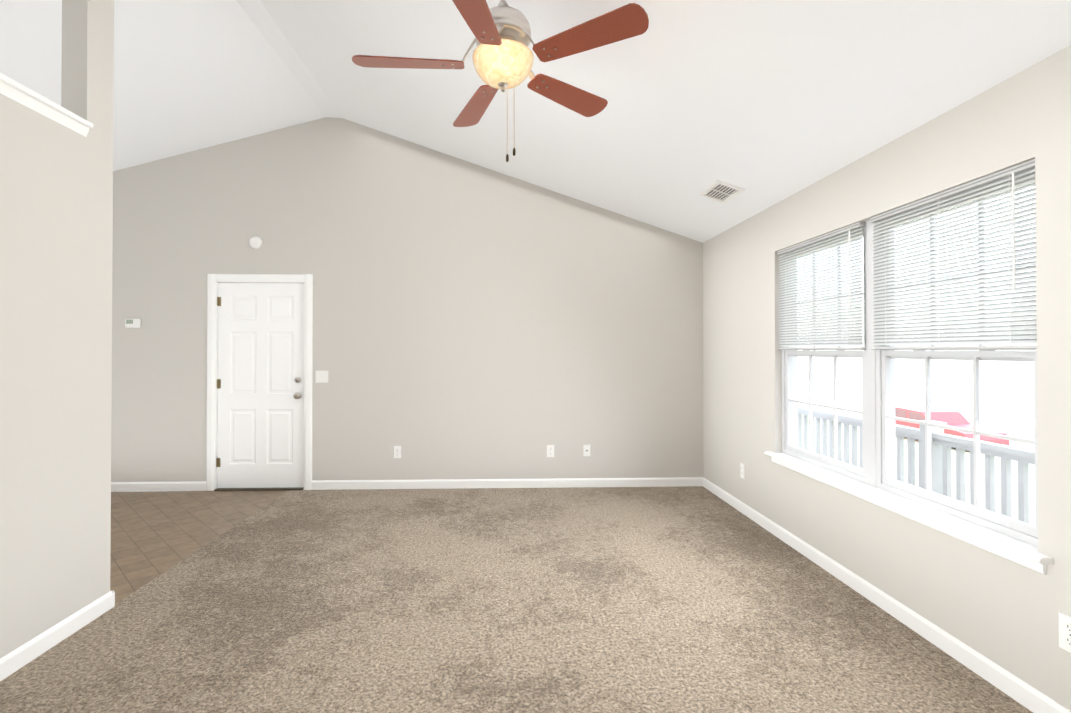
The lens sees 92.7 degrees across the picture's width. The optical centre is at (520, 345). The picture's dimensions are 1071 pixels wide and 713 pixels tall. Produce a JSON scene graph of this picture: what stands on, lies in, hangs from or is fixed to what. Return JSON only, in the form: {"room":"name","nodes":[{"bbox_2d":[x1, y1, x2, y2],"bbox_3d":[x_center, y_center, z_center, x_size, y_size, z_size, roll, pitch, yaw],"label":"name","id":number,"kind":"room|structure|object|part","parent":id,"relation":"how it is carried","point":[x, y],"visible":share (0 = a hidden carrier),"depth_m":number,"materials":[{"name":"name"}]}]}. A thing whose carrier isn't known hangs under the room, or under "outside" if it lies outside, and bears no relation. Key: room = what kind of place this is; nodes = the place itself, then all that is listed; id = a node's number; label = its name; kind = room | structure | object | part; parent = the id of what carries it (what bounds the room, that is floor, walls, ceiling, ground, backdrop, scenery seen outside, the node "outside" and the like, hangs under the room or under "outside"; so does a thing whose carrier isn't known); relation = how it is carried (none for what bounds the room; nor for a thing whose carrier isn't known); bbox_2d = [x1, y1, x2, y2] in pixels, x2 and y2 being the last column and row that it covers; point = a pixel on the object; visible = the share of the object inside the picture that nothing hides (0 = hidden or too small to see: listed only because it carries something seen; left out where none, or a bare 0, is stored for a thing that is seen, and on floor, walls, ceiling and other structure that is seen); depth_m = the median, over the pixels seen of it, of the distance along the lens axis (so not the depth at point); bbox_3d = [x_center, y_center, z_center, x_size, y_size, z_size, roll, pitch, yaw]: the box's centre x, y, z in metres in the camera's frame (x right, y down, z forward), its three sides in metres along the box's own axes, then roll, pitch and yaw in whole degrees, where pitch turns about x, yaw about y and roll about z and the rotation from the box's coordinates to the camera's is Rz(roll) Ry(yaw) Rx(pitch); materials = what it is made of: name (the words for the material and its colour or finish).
{"room":"empty living room","nodes":[
{"label":"empty living room","id":0,"kind":"room"},
{"bbox_2d":[0,93,86,657],"bbox_3d":[-2.187,0.140,0.328,0.126,2.490,4.494,0,0,-2],"label":"wall","id":1,"kind":"structure","parent":0,"point":[42,271],"depth_m":2.33,"materials":[{"name":"grey paint"}]},
{"bbox_2d":[0,73,92,136],"bbox_3d":[-2.187,-1.110,0.338,0.194,0.070,4.493,0,0,-2],"label":"trim","id":2,"kind":"structure","parent":1,"relation":"on","point":[26,96],"depth_m":2.32,"materials":[{"name":"white wood"}]},
{"bbox_2d":[0,591,112,680],"bbox_3d":[-2.120,1.341,0.408,0.014,0.088,4.670,0,0,-2],"label":"baseboard","id":3,"kind":"structure","parent":1,"relation":"attached to","point":[16,659],"depth_m":2.38,"materials":[{"name":"white wood"}]},
{"bbox_2d":[61,0,113,606],"bbox_3d":[-2.264,-0.409,2.667,0.126,3.627,0.176,0,0,-2],"label":"wall column","id":4,"kind":"structure","parent":0,"point":[87,82],"depth_m":2.65,"materials":[{"name":"grey paint"}]},
{"bbox_2d":[111,591,114,606],"bbox_3d":[-2.260,1.361,2.747,0.140,0.088,0.014,0,0,-2],"label":"baseboard","id":5,"kind":"structure","parent":4,"relation":"attached to","point":[113,592],"depth_m":2.75,"materials":[{"name":"white wood"}]},
{"bbox_2d":[110,490,288,603],"bbox_3d":[-3.901,1.418,3.862,3.320,0.001,2.290,0,0,-2],"label":"floor","id":6,"kind":"structure","parent":0,"point":[154,534],"depth_m":4.06,"materials":[{"name":"tile"}]},
{"bbox_2d":[111,117,703,481],"bbox_3d":[-1.871,-0.378,5.160,7.463,3.807,0.142,0,0,-2],"label":"wall","id":7,"kind":"structure","parent":0,"point":[472,321],"depth_m":5.12,"materials":[{"name":"grey paint"}]},
{"bbox_2d":[125,319,140,327],"bbox_3d":[-3.803,-0.221,5.010,0.140,0.090,0.027,0,0,-2],"label":"thermostat","id":8,"kind":"object","parent":7,"relation":"attached to","point":[132,323],"visible":0.98,"depth_m":5.00,"materials":[{"name":"white plastic"}]},
{"bbox_2d":[111,481,206,491],"bbox_3d":[-4.343,1.380,4.986,2.510,0.088,0.014,0,0,-2],"label":"baseboard","id":9,"kind":"structure","parent":7,"relation":"attached to","point":[162,486],"depth_m":5.01,"materials":[{"name":"white wood"}]},
{"bbox_2d":[249,236,261,248],"bbox_3d":[-2.627,-1.025,5.052,0.124,0.124,0.034,0,0,-2],"label":"smoke detector","id":10,"kind":"object","parent":7,"relation":"attached to","point":[255,242],"visible":1,"depth_m":5.04,"materials":[{"name":"white plastic"}]},
{"bbox_2d":[214,487,303,490],"bbox_3d":[-2.582,1.418,5.095,0.857,0.014,0.150,0,0,-2],"label":"threshold","id":11,"kind":"object","parent":7,"relation":"attached to","point":[256,489],"visible":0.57,"depth_m":5.03,"materials":[{"name":"brown metal"}]},
{"bbox_2d":[206,274,312,490],"bbox_3d":[-2.581,0.357,5.059,1.025,2.135,0.063,0,0,-2],"label":"door frame","id":12,"kind":"structure","parent":7,"relation":"in","point":[213,279],"depth_m":5.05,"materials":[{"name":"white painted wood"}]},
{"bbox_3d":[-3.000,0.360,5.070,0.041,1.689,0.014,0,0,-2],"label":"door hinges","id":13,"kind":"part","parent":12,"relation":"part of","materials":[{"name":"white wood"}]},
{"bbox_3d":[-2.222,0.420,5.069,0.066,0.221,0.062,0,0,-2],"label":"knob","id":14,"kind":"part","parent":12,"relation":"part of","materials":[{"name":"silver metal"}]},
{"bbox_2d":[215,282,303,488],"bbox_3d":[-2.583,0.394,5.123,0.879,2.062,0.132,0,0,-2],"label":"lining","id":15,"kind":"object","parent":7,"relation":"attached to","point":[216,408],"visible":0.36,"depth_m":5.06,"materials":[{"name":"white wood"}]},
{"bbox_2d":[217,283,303,487],"bbox_3d":[-2.583,0.393,5.111,0.857,2.039,0.044,0,0,-2],"label":"door","id":16,"kind":"structure","parent":15,"relation":"attached to","point":[260,437],"depth_m":5.09,"materials":[{"name":"white wood"}]},
{"bbox_2d":[316,371,327,382],"bbox_3d":[-1.974,0.306,5.068,0.125,0.120,0.022,0,0,-2],"label":"light switch","id":17,"kind":"object","parent":7,"relation":"attached to","point":[322,376],"visible":1,"depth_m":5.07,"materials":[{"name":"white plastic"}]},
{"bbox_2d":[394,446,400,457],"bbox_3d":[-1.229,1.060,5.092,0.075,0.122,0.010,0,0,-2],"label":"electrical outlet","id":18,"kind":"object","parent":7,"relation":"attached to","point":[397,451],"visible":1,"depth_m":5.09,"materials":[{"name":"white plastic"}]},
{"bbox_2d":[311,477,703,489],"bbox_3d":[-0.105,1.381,5.125,3.936,0.088,0.014,0,0,-2],"label":"baseboard","id":19,"kind":"structure","parent":7,"relation":"attached to","point":[497,483],"depth_m":5.12,"materials":[{"name":"white wood"}]},
{"bbox_2d":[547,445,553,456],"bbox_3d":[0.301,1.060,5.142,0.075,0.122,0.010,0,0,-2],"label":"electrical outlet","id":20,"kind":"object","parent":7,"relation":"attached to","point":[550,450],"visible":1,"depth_m":5.14,"materials":[{"name":"white plastic"}]},
{"bbox_2d":[583,445,589,455],"bbox_3d":[0.668,1.057,5.155,0.070,0.115,0.007,0,0,-2],"label":"jack","id":21,"kind":"object","parent":7,"relation":"attached to","point":[586,450],"visible":1,"depth_m":5.15,"materials":[{"name":"white plastic"}]},
{"bbox_2d":[0,486,1032,712],"bbox_3d":[-1.754,1.395,1.581,7.463,0.001,6.990,0,0,-2],"label":"floor carpet","id":22,"kind":"object","parent":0,"point":[692,599],"depth_m":2.57,"materials":[{"name":"beige carpet"}]},
{"bbox_2d":[0,0,1070,242],"bbox_3d":[-1.754,-1.696,1.607,7.463,1.231,6.990,0,0,-2],"label":"ceiling","id":23,"kind":"structure","parent":0,"point":[764,104],"depth_m":3.29,"materials":[{"name":"white paint"}]},
{"bbox_2d":[352,0,648,161],"bbox_3d":[-0.127,-1.324,2.296,1.234,0.910,1.275,0,0,-2],"label":"fan","id":24,"kind":"object","parent":23,"relation":"hanging from","point":[503,56],"visible":1,"depth_m":2.21,"materials":[{"name":"brown wood"}]},
{"bbox_3d":[-0.498,-1.259,2.275,0.490,0.040,0.148,0,0,-4],"label":"blade","id":25,"kind":"part","parent":24,"relation":"part of","materials":[{"name":"brown wood"}]},
{"bbox_3d":[-0.236,-1.255,2.693,0.148,0.040,0.490,0,-1,-22],"label":"blade","id":26,"kind":"part","parent":24,"relation":"part of","materials":[{"name":"brown wood"}]},
{"bbox_3d":[-0.182,-1.262,1.896,0.148,0.040,0.490,0,0,14],"label":"blade","id":27,"kind":"part","parent":24,"relation":"part of","materials":[{"name":"brown wood"}]},
{"bbox_3d":[-0.079,-1.241,2.303,0.276,0.126,0.276,0,0,-2],"label":"light globe","id":28,"kind":"part","parent":24,"relation":"part of"},
{"bbox_3d":[-0.079,-1.460,2.305,0.254,0.637,0.254,0,0,-2],"label":"motor","id":29,"kind":"part","parent":24,"relation":"part of","materials":[{"name":"silver metal"}]},
{"bbox_3d":[0.243,-1.256,2.572,0.490,0.040,0.148,0,-1,-40],"label":"blade","id":30,"kind":"part","parent":24,"relation":"part of","materials":[{"name":"brown wood"}]},
{"bbox_3d":[0.276,-1.261,2.080,0.490,0.040,0.148,0,-1,32],"label":"blade","id":31,"kind":"part","parent":24,"relation":"part of","materials":[{"name":"brown wood"}]},
{"bbox_2d":[699,180,744,203],"bbox_3d":[1.535,-1.177,3.916,0.212,0.083,0.340,0,0,-2],"label":"ceiling vent","id":32,"kind":"object","parent":23,"relation":"in","point":[720,191],"visible":0.98,"depth_m":3.90,"materials":[{"name":"white metal"}]},
{"bbox_2d":[703,45,1070,710],"bbox_3d":[2.056,0.160,1.866,0.170,3.676,7.290,0,0,-2],"label":"wall","id":33,"kind":"structure","parent":0,"point":[1000,611],"depth_m":2.45,"materials":[{"name":"grey paint"}]},
{"bbox_2d":[740,463,744,478],"bbox_3d":[1.884,1.063,4.339,0.010,0.122,0.075,0,0,-2],"label":"electrical outlet","id":34,"kind":"object","parent":33,"relation":"attached to","point":[742,470],"visible":1,"depth_m":4.33,"materials":[{"name":"white plastic"}]},
{"bbox_2d":[703,478,1070,712],"bbox_3d":[1.969,1.352,1.696,0.014,0.088,6.976,0,0,-2],"label":"baseboard","id":35,"kind":"structure","parent":33,"relation":"attached to","point":[1024,694],"depth_m":2.50,"materials":[{"name":"white wood"}]},
{"bbox_2d":[777,159,1037,546],"bbox_3d":[2.012,0.039,2.890,0.121,1.510,1.881,0,0,-2],"label":"window","id":36,"kind":"structure","parent":33,"relation":"in","point":[879,355],"depth_m":2.56,"materials":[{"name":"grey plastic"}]},
{"bbox_2d":[848,230,852,310],"bbox_3d":[1.941,-0.450,3.014,0.007,0.470,0.008,0,0,-2],"label":"blind cord","id":37,"kind":"object","parent":36,"relation":"attached to","point":[849,263],"depth_m":3.01,"materials":[{"name":"white plastic"}]},
{"bbox_2d":[885,242,885,328],"bbox_3d":[1.960,-0.342,2.744,0.002,0.710,0.002,0,0,-2],"label":"blind cord","id":38,"kind":"object","parent":36,"relation":"attached to","point":[885,242],"depth_m":2.74,"materials":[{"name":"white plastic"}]},
{"bbox_2d":[938,199,939,347],"bbox_3d":[1.971,-0.345,2.407,0.002,0.710,0.002,0,0,-2],"label":"blind cord","id":39,"kind":"object","parent":36,"relation":"attached to","point":[938,199],"depth_m":2.41,"materials":[{"name":"white plastic"}]},
{"bbox_2d":[1010,308,1010,347],"bbox_3d":[1.982,-0.348,2.071,0.002,0.710,0.002,0,0,-2],"label":"blind cord","id":40,"kind":"object","parent":36,"relation":"attached to","point":[1010,308],"depth_m":2.07,"materials":[{"name":"white plastic"}]},
{"bbox_2d":[1009,173,1015,289],"bbox_3d":[1.973,-0.458,2.044,0.007,0.470,0.008,0,0,-2],"label":"blind cord","id":41,"kind":"object","parent":36,"relation":"attached to","point":[1013,241],"depth_m":2.04,"materials":[{"name":"white plastic"}]},
{"bbox_2d":[764,451,1053,574],"bbox_3d":[1.936,0.829,2.881,0.112,0.074,1.991,0,0,-2],"label":"window sill","id":42,"kind":"structure","parent":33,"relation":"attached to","point":[1024,554],"depth_m":2.40,"materials":[{"name":"white wood"}]},
{"bbox_2d":[1059,612,1070,652],"bbox_3d":[1.966,1.034,1.825,0.010,0.128,0.080,0,0,-2],"label":"electrical outlet","id":43,"kind":"object","parent":33,"relation":"attached to","point":[1064,631],"visible":1,"depth_m":1.84,"materials":[{"name":"white plastic"}]},
{"label":"outside","id":44,"kind":"structure","parent":0,"visible":0},
{"bbox_2d":[798,399,1034,525],"bbox_3d":[35.679,6.386,15.976,67.967,7.932,110.000,0,0,-2],"label":"ground","id":45,"kind":"structure","parent":44,"point":[1026,432],"depth_m":17.27,"materials":[{"name":"white"}]},
{"bbox_3d":[2.832,2.017,2.431,1.420,0.970,13.000,0,0,-2],"label":"porch","id":46,"kind":"object","parent":45,"relation":"on","visible":0},
{"bbox_2d":[798,406,1034,523],"bbox_3d":[3.403,1.067,2.433,0.140,0.930,12.890,0,0,-2],"label":"porch railing","id":47,"kind":"object","parent":46,"relation":"on","point":[938,449],"depth_m":4.10,"materials":[{"name":"grey wood"}]},
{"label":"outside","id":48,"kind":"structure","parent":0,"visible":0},
{"bbox_2d":[798,405,1034,465],"bbox_3d":[19.671,4.839,15.465,6.400,0.693,110.000,0,0,-2],"label":"road","id":49,"kind":"structure","parent":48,"point":[916,439],"depth_m":23.48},
{"bbox_2d":[895,407,1009,449],"bbox_3d":[19.390,3.784,24.058,1.870,1.560,5.544,0,0,-2],"label":"car","id":50,"kind":"object","parent":49,"relation":"on","point":[949,419],"depth_m":23.38,"materials":[{"name":"red metal"}]},
{"bbox_3d":[19.378,3.297,24.434,1.858,0.460,2.640,0,0,-2],"label":"glass","id":51,"kind":"part","parent":50,"relation":"part of","materials":[{"name":"pink"}]}
]}

